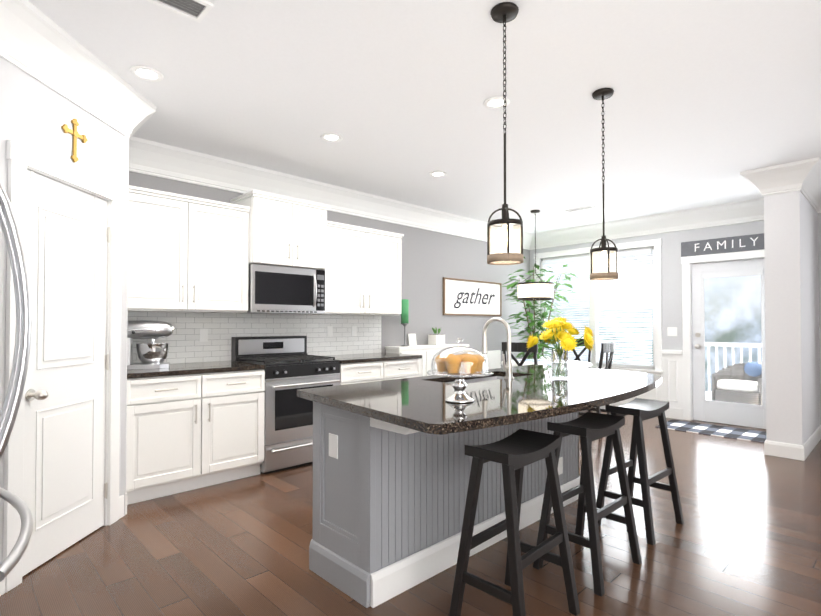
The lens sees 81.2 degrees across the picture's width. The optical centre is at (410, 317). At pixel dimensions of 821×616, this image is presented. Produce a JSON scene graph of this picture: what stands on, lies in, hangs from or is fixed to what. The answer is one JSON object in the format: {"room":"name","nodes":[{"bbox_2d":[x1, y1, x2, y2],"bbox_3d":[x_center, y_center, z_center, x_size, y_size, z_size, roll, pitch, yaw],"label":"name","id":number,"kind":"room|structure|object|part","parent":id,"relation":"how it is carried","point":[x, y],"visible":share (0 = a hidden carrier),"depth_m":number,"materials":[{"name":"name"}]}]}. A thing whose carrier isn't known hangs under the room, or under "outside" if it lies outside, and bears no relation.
{"room":"dining room and kitchen","nodes":[
{"label":"dining room and kitchen","id":0,"kind":"room"},
{"bbox_2d":[0,57,128,563],"bbox_3d":[-1.971,-0.085,1.954,0.110,2.740,2.504,0,-1,1],"label":"wall","id":1,"kind":"structure","parent":0,"point":[35,115],"depth_m":2.50,"materials":[{"name":"white paint"}]},
{"bbox_2d":[3,140,122,592],"bbox_3d":[-1.936,0.231,2.678,0.114,2.130,0.860,0,-1,1],"label":"door frame","id":2,"kind":"structure","parent":1,"relation":"attached to","point":[21,158],"depth_m":2.55,"materials":[{"name":"white wood"}]},
{"bbox_2d":[22,170,109,576],"bbox_3d":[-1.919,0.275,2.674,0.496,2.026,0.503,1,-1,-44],"label":"pantry door","id":3,"kind":"structure","parent":1,"relation":"in","point":[65,490],"depth_m":2.64,"materials":[{"name":"white wood"}]},
{"bbox_2d":[61,119,87,162],"bbox_3d":[-1.894,-0.999,2.705,0.015,0.249,0.192,0,-1,1],"label":"cross","id":4,"kind":"object","parent":1,"relation":"attached to","point":[75,135],"visible":1,"depth_m":2.70,"materials":[{"name":"gold metal"}]},
{"bbox_2d":[0,0,156,135],"bbox_3d":[-1.838,-1.336,2.065,1.440,0.235,1.717,1,-1,-44],"label":"crown molding","id":5,"kind":"structure","parent":1,"relation":"attached to","point":[36,43],"depth_m":2.54,"materials":[{"name":"white wood"}]},
{"bbox_2d":[128,108,159,167],"bbox_3d":[-2.017,-1.316,3.448,0.161,0.235,0.657,1,-1,-44],"label":"crown molding","id":6,"kind":"structure","parent":1,"relation":"attached to","point":[139,148],"depth_m":3.86,"materials":[{"name":"white wood"}]},
{"bbox_2d":[0,425,820,595],"bbox_3d":[1.974,1.221,2.352,7.880,0.140,6.800,1,-1,-44],"label":"baseboard","id":7,"kind":"structure","parent":1,"relation":"attached to","point":[791,451],"depth_m":4.51,"materials":[{"name":"white wood"}]},
{"bbox_2d":[120,132,128,515],"bbox_3d":[-2.214,-0.063,3.431,0.120,2.740,0.860,1,-1,-44],"label":"wall","id":8,"kind":"structure","parent":0,"point":[124,322],"depth_m":3.15,"materials":[{"name":"white paint"}]},
{"bbox_2d":[129,171,529,367],"bbox_3d":[-0.846,-0.035,5.361,8.030,2.740,0.120,1,-1,-44],"label":"wall","id":9,"kind":"structure","parent":0,"point":[430,260],"depth_m":6.41,"materials":[{"name":"grey paint"}]},
{"bbox_2d":[128,185,248,312],"bbox_3d":[-1.919,-0.504,3.989,1.030,0.893,0.365,1,-1,-44],"label":"upper cabinet","id":10,"kind":"object","parent":9,"relation":"attached to","point":[188,254],"depth_m":3.85,"materials":[{"name":"white wood"}]},
{"bbox_2d":[127,312,380,363],"bbox_3d":[-1.392,0.180,4.744,2.890,0.452,0.006,1,-1,-44],"label":"tile backsplash","id":11,"kind":"structure","parent":9,"relation":"attached to","point":[186,345],"depth_m":4.60,"materials":[{"name":"white tile"}]},
{"bbox_2d":[200,329,207,341],"bbox_3d":[-1.852,0.159,4.291,0.072,0.116,0.006,1,-1,-44],"label":"electrical outlet","id":12,"kind":"object","parent":11,"relation":"attached to","point":[203,335],"visible":1,"depth_m":4.29,"materials":[{"name":"white plastic"}]},
{"bbox_2d":[327,326,332,336],"bbox_3d":[-0.880,0.153,5.229,0.072,0.116,0.006,1,-1,-44],"label":"electrical outlet","id":13,"kind":"object","parent":11,"relation":"attached to","point":[329,331],"visible":1,"depth_m":5.23,"materials":[{"name":"white plastic"}]},
{"bbox_2d":[351,326,356,335],"bbox_3d":[-0.642,0.156,5.457,0.072,0.116,0.006,1,-1,-44],"label":"electrical outlet","id":14,"kind":"object","parent":11,"relation":"attached to","point":[353,330],"visible":1,"depth_m":5.45,"materials":[{"name":"white plastic"}]},
{"bbox_2d":[228,193,327,272],"bbox_3d":[-1.245,-0.771,4.587,0.765,0.600,0.445,1,-1,-44],"label":"upper cabinet","id":15,"kind":"object","parent":9,"relation":"attached to","point":[285,232],"depth_m":4.38,"materials":[{"name":"white wood"}]},
{"bbox_2d":[247,264,324,313],"bbox_3d":[-1.236,-0.253,4.570,0.757,0.428,0.471,1,-1,-44],"label":"microwave","id":16,"kind":"object","parent":15,"relation":"attached to","point":[279,290],"visible":0.96,"depth_m":4.40,"materials":[{"name":"silver metal"}]},
{"bbox_2d":[129,143,539,249],"bbox_3d":[-0.161,-1.281,5.844,6.160,0.235,0.161,1,-1,-44],"label":"crown molding","id":17,"kind":"structure","parent":9,"relation":"attached to","point":[166,161],"depth_m":4.89,"materials":[{"name":"white wood"}]},
{"bbox_2d":[312,221,403,315],"bbox_3d":[-0.612,-0.485,5.248,1.069,0.893,0.365,1,-1,-44],"label":"upper cabinet","id":18,"kind":"object","parent":9,"relation":"attached to","point":[363,277],"depth_m":5.09,"materials":[{"name":"white wood"}]},
{"bbox_2d":[443,277,501,315],"bbox_3d":[0.924,-0.281,6.966,1.324,0.514,0.030,1,-1,-44],"label":"gather sign","id":19,"kind":"object","parent":9,"relation":"attached to","point":[453,288],"visible":1,"depth_m":6.92,"materials":[{"name":"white wood"}]},
{"bbox_2d":[454,288,494,307],"bbox_3d":[0.944,-0.276,6.977,0.951,0.310,0.002,1,-1,-44],"label":"lettering","id":20,"kind":"object","parent":19,"relation":"attached to","point":[472,294],"visible":1,"depth_m":6.92,"materials":[{"name":"grey paint"}]},
{"bbox_2d":[0,410,820,615],"bbox_3d":[1.773,1.324,2.552,8.130,0.060,7.770,1,-1,-44],"label":"floor","id":21,"kind":"structure","parent":0,"point":[744,539],"depth_m":2.58,"materials":[{"name":"brown wood"}]},
{"bbox_2d":[0,181,32,581],"bbox_3d":[-1.259,0.379,0.838,0.941,1.780,0.910,1,-1,-44],"label":"fridge","id":22,"kind":"object","parent":21,"relation":"on","point":[18,264],"visible":1,"depth_m":1.11,"materials":[{"name":"silver metal"}]},
{"bbox_2d":[126,369,264,504],"bbox_3d":[-1.811,0.870,3.857,1.030,0.885,0.675,1,-1,-44],"label":"base cabinet","id":23,"kind":"object","parent":21,"relation":"on","point":[193,426],"depth_m":3.58,"materials":[{"name":"white wood"}]},
{"bbox_2d":[127,361,264,376],"bbox_3d":[-1.816,0.410,3.857,1.043,0.035,0.679,1,-1,-44],"label":"countertop","id":24,"kind":"structure","parent":23,"relation":"on","point":[197,367],"depth_m":3.74,"materials":[{"name":"black stone"}]},
{"bbox_2d":[127,320,172,368],"bbox_3d":[-2.054,0.205,3.710,0.385,0.369,0.232,0,-1,-24],"label":"mixer","id":25,"kind":"object","parent":24,"relation":"on","point":[152,355],"visible":0.79,"depth_m":3.65,"materials":[{"name":"silver metal"}]},
{"bbox_2d":[231,336,340,473],"bbox_3d":[-1.144,0.752,4.460,0.757,1.140,0.734,1,-1,-44],"label":"range","id":26,"kind":"object","parent":21,"relation":"on","point":[292,366],"visible":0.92,"depth_m":4.20,"materials":[{"name":"silver metal"}]},
{"bbox_2d":[339,357,421,384],"bbox_3d":[-0.506,0.889,5.115,1.065,0.885,0.675,1,-1,-44],"label":"base cabinet","id":27,"kind":"object","parent":21,"relation":"on","point":[352,372],"depth_m":4.84,"materials":[{"name":"white wood"}]},
{"bbox_2d":[330,353,421,360],"bbox_3d":[-0.497,0.429,5.128,1.083,0.035,0.679,1,-1,-44],"label":"countertop","id":28,"kind":"structure","parent":27,"relation":"on","point":[365,356],"depth_m":5.03,"materials":[{"name":"black stone"}]},
{"bbox_2d":[385,344,468,376],"bbox_3d":[0.255,0.851,6.116,1.290,0.990,0.291,1,-1,-44],"label":"sideboard","id":29,"kind":"object","parent":21,"relation":"on","point":[427,352],"visible":0.17,"depth_m":5.88,"materials":[{"name":"white wood"}]},
{"bbox_2d":[401,299,408,345],"bbox_3d":[-0.069,0.064,5.858,0.104,0.575,0.104,1,-1,-44],"label":"candle holder","id":30,"kind":"object","parent":29,"relation":"on","point":[404,312],"visible":1,"depth_m":5.83,"materials":[{"name":"green glass"}]},
{"bbox_2d":[408,334,416,345],"bbox_3d":[0.023,0.279,6.048,0.130,0.150,0.032,1,-1,-44],"label":"frame","id":31,"kind":"object","parent":29,"relation":"on","point":[412,339],"visible":0.96,"depth_m":6.04,"materials":[{"name":"white"}]},
{"bbox_2d":[428,328,444,344],"bbox_3d":[0.342,0.235,6.241,0.178,0.243,0.165,1,-1,-44],"label":"succulent pot","id":32,"kind":"object","parent":29,"relation":"on","point":[436,339],"visible":0.96,"depth_m":6.19,"materials":[{"name":"white ceramic"}]},
{"bbox_2d":[297,364,661,607],"bbox_3d":[0.606,0.837,2.762,2.369,0.920,1.220,1,-1,-44],"label":"kitchen island","id":33,"kind":"object","parent":21,"relation":"on","point":[389,501],"depth_m":2.34,"materials":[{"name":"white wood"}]},
{"bbox_2d":[426,338,492,402],"bbox_3d":[0.215,0.228,2.102,0.294,0.276,0.294,1,-1,-44],"label":"cake stand","id":34,"kind":"object","parent":33,"relation":"on","point":[459,367],"visible":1,"depth_m":2.06,"materials":[{"name":"clear glass"}]},
{"bbox_3d":[0.606,0.487,2.767,2.369,0.220,1.220,1,-1,-44],"label":"kitchen island top","id":35,"kind":"part","parent":33,"relation":"part of","materials":[{"name":"black stone"}]},
{"bbox_2d":[482,317,513,378],"bbox_3d":[0.535,0.188,3.012,0.098,0.382,0.236,1,-1,-44],"label":"faucet","id":36,"kind":"object","parent":33,"relation":"on","point":[507,367],"visible":0.98,"depth_m":2.96,"materials":[{"name":"silver metal"}]},
{"bbox_2d":[526,317,594,378],"bbox_3d":[0.943,0.186,2.988,0.388,0.385,0.413,1,-1,-44],"label":"vase","id":37,"kind":"object","parent":33,"relation":"on","point":[556,332],"visible":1,"depth_m":2.94,"materials":[{"name":"yellow plant"}]},
{"bbox_2d":[469,350,500,369],"bbox_3d":[1.175,0.927,6.867,0.970,0.860,0.484,1,-1,-44],"label":"bench","id":38,"kind":"object","parent":21,"relation":"on","point":[494,359],"visible":0.15,"depth_m":7.21,"materials":[{"name":"white"}]},
{"bbox_2d":[449,429,579,615],"bbox_3d":[0.448,0.906,2.052,0.478,0.760,0.381,1,-1,-44],"label":"stool","id":39,"kind":"object","parent":21,"relation":"on","point":[515,453],"visible":1,"depth_m":1.99,"materials":[{"name":"black wood"}]},
{"bbox_2d":[502,342,537,365],"bbox_3d":[1.419,0.819,5.802,0.450,1.045,0.541,-1,-1,38],"label":"dining chair","id":40,"kind":"object","parent":21,"relation":"on","point":[517,347],"visible":0.38,"depth_m":5.59,"materials":[{"name":"black wood"}]},
{"bbox_2d":[499,257,577,358],"bbox_3d":[1.917,0.235,7.072,1.294,2.249,1.132,1,-1,-44],"label":"plant","id":41,"kind":"object","parent":21,"relation":"on","point":[543,316],"visible":0.5,"depth_m":7.17,"materials":[{"name":"green plant"}]},
{"bbox_2d":[501,359,591,367],"bbox_3d":[1.778,0.969,6.306,1.150,0.760,1.150,1,-1,-44],"label":"dining table","id":42,"kind":"object","parent":21,"relation":"on","point":[582,364],"visible":0.27,"depth_m":6.09,"materials":[{"name":"white wood"}]},
{"bbox_2d":[512,356,557,361],"bbox_3d":[1.730,0.553,6.470,0.450,0.075,0.585,1,-1,-44],"label":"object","id":43,"kind":"object","parent":42,"relation":"on","point":[545,360],"depth_m":6.40,"materials":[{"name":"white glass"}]},
{"bbox_2d":[542,363,577,365],"bbox_3d":[1.874,0.582,5.953,0.400,0.003,0.310,1,-1,-44],"label":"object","id":44,"kind":"object","parent":42,"relation":"on","point":[569,364],"depth_m":5.90,"materials":[{"name":"white ceramic"}]},
{"bbox_2d":[564,339,592,411],"bbox_3d":[2.321,0.836,6.928,0.541,1.045,0.450,1,-1,-44],"label":"dining chair","id":45,"kind":"object","parent":21,"relation":"on","point":[581,353],"visible":0.12,"depth_m":7.06,"materials":[{"name":"black wood"}]},
{"bbox_2d":[533,412,641,595],"bbox_3d":[0.927,0.913,2.507,0.472,0.760,0.373,1,-1,-44],"label":"stool","id":46,"kind":"object","parent":21,"relation":"on","point":[588,428],"visible":0.96,"depth_m":2.45,"materials":[{"name":"black wood"}]},
{"bbox_2d":[579,342,614,414],"bbox_3d":[2.125,0.818,5.712,0.541,1.045,0.450,-1,-1,38],"label":"dining chair","id":47,"kind":"object","parent":21,"relation":"on","point":[606,348],"visible":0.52,"depth_m":5.51,"materials":[{"name":"black wood"}]},
{"bbox_2d":[596,398,683,544],"bbox_3d":[1.435,0.921,3.017,0.466,0.760,0.365,1,-1,-41],"label":"stool","id":48,"kind":"object","parent":21,"relation":"on","point":[640,410],"visible":0.94,"depth_m":2.97,"materials":[{"name":"black wood"}]},
{"bbox_2d":[655,420,766,442],"bbox_3d":[3.651,1.334,5.619,0.610,0.008,1.260,1,-1,-44],"label":"doormat","id":49,"kind":"object","parent":21,"relation":"on","point":[731,432],"visible":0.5,"depth_m":5.63,"materials":[{"name":"fabric"}]},
{"bbox_2d":[28,0,820,232],"bbox_3d":[1.773,-1.486,2.594,8.130,0.080,7.770,1,-1,-44],"label":"ceiling","id":50,"kind":"structure","parent":0,"point":[706,103],"depth_m":3.06,"materials":[{"name":"white paint"}]},
{"bbox_2d":[130,65,163,81],"bbox_3d":[-1.554,-1.436,2.824,0.176,0.011,0.176,1,-1,-44],"label":"recessed light","id":51,"kind":"object","parent":50,"relation":"in","point":[146,73],"visible":0.96,"depth_m":2.82,"materials":[{"name":"white"}]},
{"bbox_2d":[146,0,212,22],"bbox_3d":[-1.056,-1.444,2.192,0.240,0.014,0.170,1,-1,-44],"label":"ceiling vent","id":52,"kind":"object","parent":50,"relation":"in","point":[196,10],"visible":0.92,"depth_m":2.23,"materials":[{"name":"grey metal"}]},
{"bbox_2d":[320,133,342,141],"bbox_3d":[-0.624,-1.422,3.790,0.176,0.011,0.176,1,-1,-44],"label":"recessed light","id":53,"kind":"object","parent":50,"relation":"in","point":[330,137],"visible":1,"depth_m":3.79,"materials":[{"name":"white"}]},
{"bbox_2d":[429,171,446,176],"bbox_3d":[0.270,-1.408,4.707,0.176,0.011,0.176,1,-1,-44],"label":"recessed light","id":54,"kind":"object","parent":50,"relation":"in","point":[438,174],"visible":0.98,"depth_m":4.70,"materials":[{"name":"white"}]},
{"bbox_2d":[483,96,509,108],"bbox_3d":[0.575,-1.431,3.195,0.176,0.011,0.176,1,-1,-44],"label":"recessed light","id":55,"kind":"object","parent":50,"relation":"in","point":[495,102],"visible":0.88,"depth_m":3.19,"materials":[{"name":"white"}]},
{"bbox_2d":[487,2,523,264],"bbox_3d":[0.444,-0.853,2.255,0.168,1.194,0.168,1,-1,-44],"label":"pendant light","id":56,"kind":"object","parent":50,"relation":"hanging from","point":[504,12],"visible":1,"depth_m":2.24,"materials":[{"name":"brown metal"}]},
{"bbox_2d":[518,210,553,300],"bbox_3d":[1.628,-0.811,6.243,0.456,1.162,0.456,1,-1,-44],"label":"pendant light","id":57,"kind":"object","parent":50,"relation":"hanging from","point":[534,291],"visible":1,"depth_m":6.06,"materials":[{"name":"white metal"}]},
{"bbox_2d":[565,205,595,211],"bbox_3d":[2.170,-1.387,6.121,0.100,0.014,0.360,1,-1,-44],"label":"ceiling vent","id":58,"kind":"object","parent":50,"relation":"in","point":[581,208],"visible":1,"depth_m":6.11,"materials":[{"name":"grey metal"}]},
{"bbox_2d":[590,88,617,279],"bbox_3d":[1.230,-0.841,3.054,0.168,1.194,0.168,1,-1,-44],"label":"pendant light","id":59,"kind":"object","parent":50,"relation":"hanging from","point":[602,94],"visible":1,"depth_m":3.04,"materials":[{"name":"brown metal"}]},
{"bbox_2d":[740,168,786,215],"bbox_3d":[3.726,-1.292,5.051,1.281,0.235,0.161,1,-1,-44],"label":"crown molding","id":60,"kind":"structure","parent":50,"relation":"attached to","point":[760,179],"depth_m":4.62,"materials":[{"name":"white wood"}]},
{"bbox_2d":[792,157,820,211],"bbox_3d":[4.026,-1.297,4.740,1.281,0.235,0.161,1,-1,-44],"label":"crown molding","id":61,"kind":"structure","parent":50,"relation":"attached to","point":[806,174],"depth_m":4.46,"materials":[{"name":"white wood"}]},
{"bbox_2d":[530,213,820,424],"bbox_3d":[4.629,-0.035,5.381,0.120,2.740,7.690,1,-1,-44],"label":"wall","id":62,"kind":"structure","parent":0,"point":[671,276],"depth_m":6.42,"materials":[{"name":"grey paint"}]},
{"bbox_2d":[534,238,662,376],"bbox_3d":[2.768,-0.112,7.262,0.150,1.910,2.000,1,-1,-44],"label":"window","id":63,"kind":"structure","parent":62,"relation":"in","point":[656,368],"depth_m":6.89,"materials":[{"name":"white wood"}]},
{"bbox_2d":[543,249,652,365],"bbox_3d":[2.775,-0.126,7.269,0.052,1.622,1.690,1,-1,-44],"label":"window blinds","id":64,"kind":"object","parent":63,"relation":"attached to","point":[640,253],"visible":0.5,"depth_m":7.01,"materials":[{"name":"white plastic"}]},
{"bbox_2d":[530,350,682,419],"bbox_3d":[3.178,0.898,6.761,0.035,0.915,3.430,1,-1,-44],"label":"wainscoting","id":65,"kind":"structure","parent":62,"relation":"attached to","point":[669,388],"depth_m":6.43,"materials":[{"name":"white wood"}]},
{"bbox_2d":[532,201,763,247],"bbox_3d":[3.198,-1.268,6.680,0.161,0.235,3.240,1,-1,-44],"label":"crown molding","id":66,"kind":"structure","parent":62,"relation":"attached to","point":[734,212],"depth_m":6.55,"materials":[{"name":"white wood"}]},
{"bbox_2d":[667,327,676,335],"bbox_3d":[3.517,0.191,6.438,0.008,0.120,0.120,1,-1,-44],"label":"switch plate","id":67,"kind":"object","parent":62,"relation":"attached to","point":[671,331],"visible":1,"depth_m":6.44,"materials":[{"name":"white plastic"}]},
{"bbox_2d":[681,233,763,256],"bbox_3d":[3.944,-0.906,6.004,0.018,0.190,1.000,1,-1,-44],"label":"family sign","id":68,"kind":"object","parent":62,"relation":"attached to","point":[687,248],"visible":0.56,"depth_m":6.01,"materials":[{"name":"grey wood"}]},
{"bbox_2d":[695,237,757,251],"bbox_3d":[3.941,-0.912,5.993,0.002,0.103,0.686,1,-1,-44],"label":"letters","id":69,"kind":"object","parent":68,"relation":"attached to","point":[725,244],"visible":1,"depth_m":6.01,"materials":[{"name":"white"}]},
{"bbox_2d":[681,249,764,420],"bbox_3d":[4.023,0.269,5.986,0.146,2.150,1.110,1,-1,-44],"label":"door frame","id":70,"kind":"structure","parent":62,"relation":"attached to","point":[687,262],"depth_m":6.28,"materials":[{"name":"white wood"}]},
{"bbox_2d":[692,258,765,428],"bbox_3d":[4.004,0.315,5.968,0.127,2.046,0.894,1,-1,-44],"label":"exterior door","id":71,"kind":"structure","parent":62,"relation":"in","point":[741,414],"depth_m":6.05,"materials":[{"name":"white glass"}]},
{"bbox_2d":[623,254,760,400],"bbox_3d":[5.176,0.128,7.260,3.280,2.630,3.800,1,-1,-44],"label":"porch railing","id":72,"kind":"object","parent":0,"point":[725,362],"depth_m":8.74,"materials":[{"name":"white wood"}]},
{"bbox_2d":[711,361,761,405],"bbox_3d":[4.833,1.002,7.027,0.680,0.715,0.699,1,-1,-44],"label":"porch chair","id":73,"kind":"object","parent":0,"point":[723,381],"depth_m":6.96,"materials":[{"name":"grey wicker"}]},
{"bbox_2d":[764,191,819,444],"bbox_3d":[4.003,-0.040,5.000,1.310,2.740,0.270,1,-1,-44],"label":"wall column","id":74,"kind":"structure","parent":0,"point":[792,320],"depth_m":4.57,"materials":[{"name":"white paint"}]},
{"label":"outside","id":75,"kind":"structure","parent":0,"visible":0},
{"bbox_2d":[545,258,761,390],"bbox_3d":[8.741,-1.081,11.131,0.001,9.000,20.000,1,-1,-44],"label":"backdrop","id":76,"kind":"structure","parent":75,"point":[749,306],"depth_m":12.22,"materials":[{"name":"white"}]}
]}

